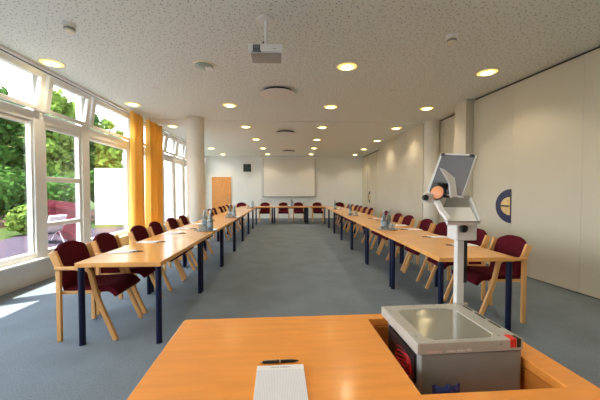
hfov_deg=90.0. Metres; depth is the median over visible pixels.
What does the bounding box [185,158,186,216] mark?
window
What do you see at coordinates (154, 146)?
curtain
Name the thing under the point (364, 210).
armchair
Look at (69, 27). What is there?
smoke detector
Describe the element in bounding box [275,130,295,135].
ceiling vent
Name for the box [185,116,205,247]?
round column
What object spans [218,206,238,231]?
armchair
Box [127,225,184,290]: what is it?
armchair
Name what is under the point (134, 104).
recessed light
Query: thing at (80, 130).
window
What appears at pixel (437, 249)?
conference table
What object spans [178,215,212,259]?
armchair
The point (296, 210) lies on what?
armchair
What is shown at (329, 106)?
recessed light
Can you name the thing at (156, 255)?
conference table
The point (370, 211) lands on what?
armchair
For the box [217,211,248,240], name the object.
conference table
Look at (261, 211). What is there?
armchair
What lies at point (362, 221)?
conference table
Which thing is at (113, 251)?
pad
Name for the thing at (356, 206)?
armchair
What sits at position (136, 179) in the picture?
curtain
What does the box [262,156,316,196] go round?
projection screen
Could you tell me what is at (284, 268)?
floor
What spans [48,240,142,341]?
armchair
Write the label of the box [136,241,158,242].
pad
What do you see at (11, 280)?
wall
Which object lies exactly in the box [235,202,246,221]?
armchair
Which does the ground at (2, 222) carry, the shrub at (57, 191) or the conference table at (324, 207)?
the shrub at (57, 191)
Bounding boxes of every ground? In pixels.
[0,200,124,239]
[0,209,94,227]
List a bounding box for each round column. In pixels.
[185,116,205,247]
[423,119,440,224]
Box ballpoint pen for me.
[260,359,298,363]
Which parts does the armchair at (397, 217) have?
leg, backrest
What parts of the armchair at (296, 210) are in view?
backrest, seat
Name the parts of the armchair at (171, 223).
post, backrest, leg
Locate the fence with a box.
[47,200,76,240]
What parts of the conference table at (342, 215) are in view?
leg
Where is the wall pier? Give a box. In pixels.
[454,99,474,209]
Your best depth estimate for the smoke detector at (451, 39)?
3.50 m
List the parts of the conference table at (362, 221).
leg, leg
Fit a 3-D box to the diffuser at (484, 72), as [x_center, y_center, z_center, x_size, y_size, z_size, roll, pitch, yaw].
[2.872,-1.947,4.600,0.276,0.009,0.276,0,2,-3]
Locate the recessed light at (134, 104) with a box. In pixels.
[124,102,141,106]
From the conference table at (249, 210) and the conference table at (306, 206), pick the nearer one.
the conference table at (249, 210)
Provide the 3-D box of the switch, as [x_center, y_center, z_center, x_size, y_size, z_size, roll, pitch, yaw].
[0.779,0.524,1.114,0.026,0.034,0.036,0,2,-5]
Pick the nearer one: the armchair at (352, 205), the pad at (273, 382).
the pad at (273, 382)
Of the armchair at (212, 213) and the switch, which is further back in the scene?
the armchair at (212, 213)
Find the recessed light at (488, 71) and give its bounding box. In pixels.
[475,68,499,76]
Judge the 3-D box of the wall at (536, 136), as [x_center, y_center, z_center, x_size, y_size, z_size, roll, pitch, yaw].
[4.096,-0.289,1.822,0.130,3.200,8.428,0,2,-8]
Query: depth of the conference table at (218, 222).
6.31 m
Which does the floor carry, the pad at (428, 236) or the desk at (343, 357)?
the desk at (343, 357)
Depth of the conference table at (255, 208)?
11.64 m
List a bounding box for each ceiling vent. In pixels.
[260,86,294,99]
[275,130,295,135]
[282,150,295,152]
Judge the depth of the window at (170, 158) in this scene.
10.00 m
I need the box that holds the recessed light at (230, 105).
[222,103,237,107]
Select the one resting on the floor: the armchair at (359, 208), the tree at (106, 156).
the armchair at (359, 208)
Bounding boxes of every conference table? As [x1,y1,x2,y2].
[74,238,202,345]
[150,226,222,292]
[185,219,235,265]
[205,214,243,250]
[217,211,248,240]
[228,209,253,228]
[235,207,256,228]
[240,206,272,223]
[273,206,306,223]
[306,206,339,223]
[324,207,343,223]
[328,208,354,232]
[333,211,364,239]
[340,214,378,248]
[350,218,402,263]
[365,225,440,286]
[390,236,514,331]
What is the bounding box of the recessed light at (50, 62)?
[36,57,65,67]
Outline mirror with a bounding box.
[429,155,474,195]
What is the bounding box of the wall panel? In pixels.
[439,115,454,222]
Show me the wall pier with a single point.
(464, 110)
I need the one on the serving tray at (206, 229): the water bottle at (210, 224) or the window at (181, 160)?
the water bottle at (210, 224)
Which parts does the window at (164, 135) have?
post, sash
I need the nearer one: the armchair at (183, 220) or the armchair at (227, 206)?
the armchair at (183, 220)
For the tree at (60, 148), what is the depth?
16.02 m
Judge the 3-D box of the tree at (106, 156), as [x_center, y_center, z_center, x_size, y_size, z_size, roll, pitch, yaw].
[-10.923,-1.849,17.264,1.956,5.748,1.962,-1,2,-18]
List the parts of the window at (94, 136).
sash, post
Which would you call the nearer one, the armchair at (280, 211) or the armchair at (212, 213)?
the armchair at (212, 213)
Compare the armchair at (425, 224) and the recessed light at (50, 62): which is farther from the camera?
the armchair at (425, 224)
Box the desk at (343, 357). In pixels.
[127,314,599,399]
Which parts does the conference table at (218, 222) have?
leg, leg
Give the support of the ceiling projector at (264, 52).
hanging from the ceiling
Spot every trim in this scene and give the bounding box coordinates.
[0,44,185,141]
[0,224,164,271]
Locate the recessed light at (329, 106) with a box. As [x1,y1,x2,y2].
[323,104,337,108]
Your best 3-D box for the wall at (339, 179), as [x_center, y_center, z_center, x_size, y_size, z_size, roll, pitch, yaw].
[-0.634,-0.681,15.601,8.900,3.450,0.150,0,2,-3]
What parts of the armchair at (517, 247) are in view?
seat, leg, leg, post, seat rail, backrest, armrest, leg, post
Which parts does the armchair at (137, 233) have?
post, backrest, post, leg, leg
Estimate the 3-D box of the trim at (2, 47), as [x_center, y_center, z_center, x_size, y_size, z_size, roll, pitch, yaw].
[-3.799,-2.023,4.500,0.070,0.175,14.720,0,2,-3]
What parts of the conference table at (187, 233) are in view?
leg, leg, leg, leg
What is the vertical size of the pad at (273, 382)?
0.007 m
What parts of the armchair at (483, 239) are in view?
leg, leg, seat, backrest, leg, post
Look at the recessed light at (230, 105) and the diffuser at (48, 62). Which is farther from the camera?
the recessed light at (230, 105)
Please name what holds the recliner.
on the paving
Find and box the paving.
[0,227,124,259]
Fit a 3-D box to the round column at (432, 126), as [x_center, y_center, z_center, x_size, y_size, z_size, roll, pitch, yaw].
[3.432,-0.449,7.838,0.440,3.199,0.440,0,2,-3]
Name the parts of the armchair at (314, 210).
backrest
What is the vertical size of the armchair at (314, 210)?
0.883 m
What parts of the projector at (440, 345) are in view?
tilt knob, len arm, stage glass, mirror lid, trim, focus knob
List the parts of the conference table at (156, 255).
leg, leg, leg, leg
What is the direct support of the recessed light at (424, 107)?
in the ceiling
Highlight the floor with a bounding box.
[0,218,599,399]
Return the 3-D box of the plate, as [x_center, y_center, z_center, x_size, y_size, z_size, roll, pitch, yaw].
[3.534,0.101,5.236,0.034,0.580,0.330,0,2,-8]
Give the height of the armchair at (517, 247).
0.883 m
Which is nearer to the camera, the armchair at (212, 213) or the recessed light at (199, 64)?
the recessed light at (199, 64)
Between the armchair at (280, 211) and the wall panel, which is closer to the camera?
the wall panel
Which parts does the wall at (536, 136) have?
partition panel, partition panel, partition panel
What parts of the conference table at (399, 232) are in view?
leg, leg, leg, leg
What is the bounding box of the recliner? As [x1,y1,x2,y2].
[48,215,66,241]
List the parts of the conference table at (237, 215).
leg, leg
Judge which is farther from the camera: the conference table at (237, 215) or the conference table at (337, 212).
the conference table at (337, 212)
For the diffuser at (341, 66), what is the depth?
4.36 m
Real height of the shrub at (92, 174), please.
2.693 m
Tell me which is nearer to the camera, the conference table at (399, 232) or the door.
the conference table at (399, 232)
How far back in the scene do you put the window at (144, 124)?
8.05 m
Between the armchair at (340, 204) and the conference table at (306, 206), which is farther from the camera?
the armchair at (340, 204)
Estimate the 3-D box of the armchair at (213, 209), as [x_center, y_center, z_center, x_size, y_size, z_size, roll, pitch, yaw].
[-2.374,0.679,9.220,0.625,0.883,0.530,0,2,-5]
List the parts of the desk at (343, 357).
modesty panel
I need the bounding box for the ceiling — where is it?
[0,0,599,156]
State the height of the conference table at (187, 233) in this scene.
0.740 m
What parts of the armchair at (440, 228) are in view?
leg, seat, leg, backrest, leg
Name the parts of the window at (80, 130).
sash, post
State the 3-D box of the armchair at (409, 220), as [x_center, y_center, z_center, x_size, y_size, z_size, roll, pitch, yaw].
[2.012,0.758,6.248,0.625,0.883,0.530,0,2,-5]
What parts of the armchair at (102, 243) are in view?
post, leg, backrest, post, seat, leg, leg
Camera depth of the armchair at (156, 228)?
4.95 m
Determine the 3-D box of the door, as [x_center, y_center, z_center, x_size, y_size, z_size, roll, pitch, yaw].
[-4.012,-0.108,15.301,0.950,2.120,0.099,0,2,-3]
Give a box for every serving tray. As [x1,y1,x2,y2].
[194,228,216,231]
[377,227,398,230]
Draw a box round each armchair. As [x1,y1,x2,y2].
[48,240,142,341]
[91,233,162,314]
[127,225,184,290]
[149,221,194,278]
[165,217,205,266]
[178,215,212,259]
[207,209,231,240]
[212,208,232,236]
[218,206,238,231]
[222,206,240,229]
[226,205,240,227]
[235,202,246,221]
[259,202,270,220]
[278,202,288,220]
[293,202,303,221]
[312,202,323,221]
[334,202,345,220]
[337,204,353,226]
[343,205,358,228]
[343,206,362,230]
[347,207,367,231]
[353,208,373,236]
[361,211,389,245]
[370,213,401,253]
[378,215,414,259]
[395,219,432,270]
[403,222,450,281]
[425,228,490,301]
[449,235,531,322]
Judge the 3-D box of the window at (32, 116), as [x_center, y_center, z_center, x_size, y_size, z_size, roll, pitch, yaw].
[-3.868,-0.531,4.067,0.259,2.815,1.115,0,2,-3]
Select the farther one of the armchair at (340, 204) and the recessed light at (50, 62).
the armchair at (340, 204)
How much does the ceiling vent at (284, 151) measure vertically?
0.057 m
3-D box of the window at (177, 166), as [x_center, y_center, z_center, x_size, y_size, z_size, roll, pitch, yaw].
[-4.607,-0.555,11.823,0.540,3.400,0.090,0,2,-3]
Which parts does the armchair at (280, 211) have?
backrest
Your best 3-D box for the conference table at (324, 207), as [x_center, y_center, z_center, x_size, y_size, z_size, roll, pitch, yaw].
[1.403,0.669,12.043,0.735,0.740,1.405,0,2,-2]
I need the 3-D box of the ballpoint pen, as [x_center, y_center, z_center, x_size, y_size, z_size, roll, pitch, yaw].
[-0.074,0.585,1.089,0.139,0.013,0.011,0,2,-5]
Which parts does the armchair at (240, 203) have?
backrest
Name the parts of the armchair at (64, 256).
post, leg, armrest, backrest, seat rail, post, leg, leg, seat, leg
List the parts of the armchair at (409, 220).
leg, seat, backrest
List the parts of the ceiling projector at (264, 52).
mount plate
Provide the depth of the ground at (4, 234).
11.69 m
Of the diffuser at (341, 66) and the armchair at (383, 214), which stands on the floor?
the armchair at (383, 214)
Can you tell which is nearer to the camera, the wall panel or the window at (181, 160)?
the wall panel
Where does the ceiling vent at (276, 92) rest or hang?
in the ceiling
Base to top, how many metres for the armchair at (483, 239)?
0.883 m
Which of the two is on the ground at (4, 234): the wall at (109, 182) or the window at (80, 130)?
the wall at (109, 182)
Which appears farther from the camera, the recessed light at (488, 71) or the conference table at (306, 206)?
the conference table at (306, 206)
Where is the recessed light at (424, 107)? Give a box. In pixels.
[419,106,434,110]
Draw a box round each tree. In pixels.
[0,85,26,218]
[19,89,75,186]
[61,97,103,170]
[90,117,123,168]
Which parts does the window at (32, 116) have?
sash, post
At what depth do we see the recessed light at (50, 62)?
4.23 m
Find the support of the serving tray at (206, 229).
on the conference table at (187, 233)
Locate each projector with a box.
[248,14,282,63]
[381,153,522,394]
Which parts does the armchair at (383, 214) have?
backrest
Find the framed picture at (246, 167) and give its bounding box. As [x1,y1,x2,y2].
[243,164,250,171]
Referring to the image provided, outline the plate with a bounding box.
[495,189,511,222]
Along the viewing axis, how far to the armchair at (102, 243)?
3.41 m
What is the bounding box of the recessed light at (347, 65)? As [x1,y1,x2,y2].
[336,61,358,70]
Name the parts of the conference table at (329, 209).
leg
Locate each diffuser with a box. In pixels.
[39,59,63,66]
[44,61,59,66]
[338,63,356,70]
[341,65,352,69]
[477,69,497,75]
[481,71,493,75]
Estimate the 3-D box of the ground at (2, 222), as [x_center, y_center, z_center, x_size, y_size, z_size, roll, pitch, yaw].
[-16.835,0.989,17.859,12.400,0.030,14.500,0,2,-3]
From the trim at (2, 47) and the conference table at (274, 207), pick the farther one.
the conference table at (274, 207)
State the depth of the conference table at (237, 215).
7.59 m
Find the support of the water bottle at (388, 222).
on the serving tray at (378, 228)
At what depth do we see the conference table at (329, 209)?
10.89 m
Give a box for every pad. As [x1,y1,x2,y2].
[108,250,136,252]
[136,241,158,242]
[163,232,181,233]
[253,364,307,399]
[428,236,446,237]
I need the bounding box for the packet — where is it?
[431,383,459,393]
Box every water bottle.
[208,210,212,227]
[386,209,390,228]
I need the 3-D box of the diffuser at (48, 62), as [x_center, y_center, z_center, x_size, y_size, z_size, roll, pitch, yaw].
[-3.530,-1.938,4.267,0.276,0.009,0.276,0,2,-3]
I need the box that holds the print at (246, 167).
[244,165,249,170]
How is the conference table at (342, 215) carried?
on the floor
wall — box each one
[0,226,166,295]
[94,168,170,224]
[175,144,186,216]
[205,156,362,217]
[362,151,378,216]
[379,123,423,227]
[472,46,599,299]
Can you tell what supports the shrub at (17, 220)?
on the paving
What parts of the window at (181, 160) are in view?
sash, post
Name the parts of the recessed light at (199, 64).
glass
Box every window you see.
[0,51,47,267]
[42,75,91,253]
[88,97,129,241]
[143,122,145,197]
[162,132,166,223]
[164,134,177,221]
[175,140,185,219]
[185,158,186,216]
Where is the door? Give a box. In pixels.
[212,177,230,212]
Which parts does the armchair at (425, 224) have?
seat, leg, backrest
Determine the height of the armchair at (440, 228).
0.883 m
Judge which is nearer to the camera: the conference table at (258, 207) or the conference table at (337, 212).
the conference table at (337, 212)
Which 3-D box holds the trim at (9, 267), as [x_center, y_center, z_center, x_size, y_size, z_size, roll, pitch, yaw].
[-4.018,0.879,4.555,0.370,0.030,14.640,0,2,-3]
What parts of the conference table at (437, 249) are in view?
leg, leg, leg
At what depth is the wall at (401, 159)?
9.45 m
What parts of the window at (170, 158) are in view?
frame, sash, post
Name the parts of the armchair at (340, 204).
backrest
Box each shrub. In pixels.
[0,164,26,219]
[4,204,27,234]
[47,172,75,215]
[90,167,98,202]
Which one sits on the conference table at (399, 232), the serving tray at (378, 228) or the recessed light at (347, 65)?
the serving tray at (378, 228)
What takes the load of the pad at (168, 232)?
on the conference table at (187, 233)
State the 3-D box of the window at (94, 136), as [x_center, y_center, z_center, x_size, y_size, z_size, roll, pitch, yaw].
[-4.004,-0.595,6.473,0.259,2.815,1.715,0,2,-3]
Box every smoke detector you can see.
[62,20,76,33]
[446,33,457,44]
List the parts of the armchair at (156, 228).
backrest, leg, leg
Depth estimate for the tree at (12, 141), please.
16.23 m
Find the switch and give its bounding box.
[504,335,516,347]
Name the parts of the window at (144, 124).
post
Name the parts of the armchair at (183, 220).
backrest, leg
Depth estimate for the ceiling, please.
4.05 m
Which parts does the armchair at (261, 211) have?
backrest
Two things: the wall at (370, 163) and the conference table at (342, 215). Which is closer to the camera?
the conference table at (342, 215)
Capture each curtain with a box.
[129,111,144,243]
[145,119,162,227]
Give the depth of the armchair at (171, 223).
5.59 m
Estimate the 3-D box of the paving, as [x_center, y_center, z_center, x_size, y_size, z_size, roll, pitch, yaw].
[-9.059,1.430,1.528,10.080,0.020,24.000,0,2,-3]
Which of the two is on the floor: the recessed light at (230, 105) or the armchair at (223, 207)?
the armchair at (223, 207)
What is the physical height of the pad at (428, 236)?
0.006 m

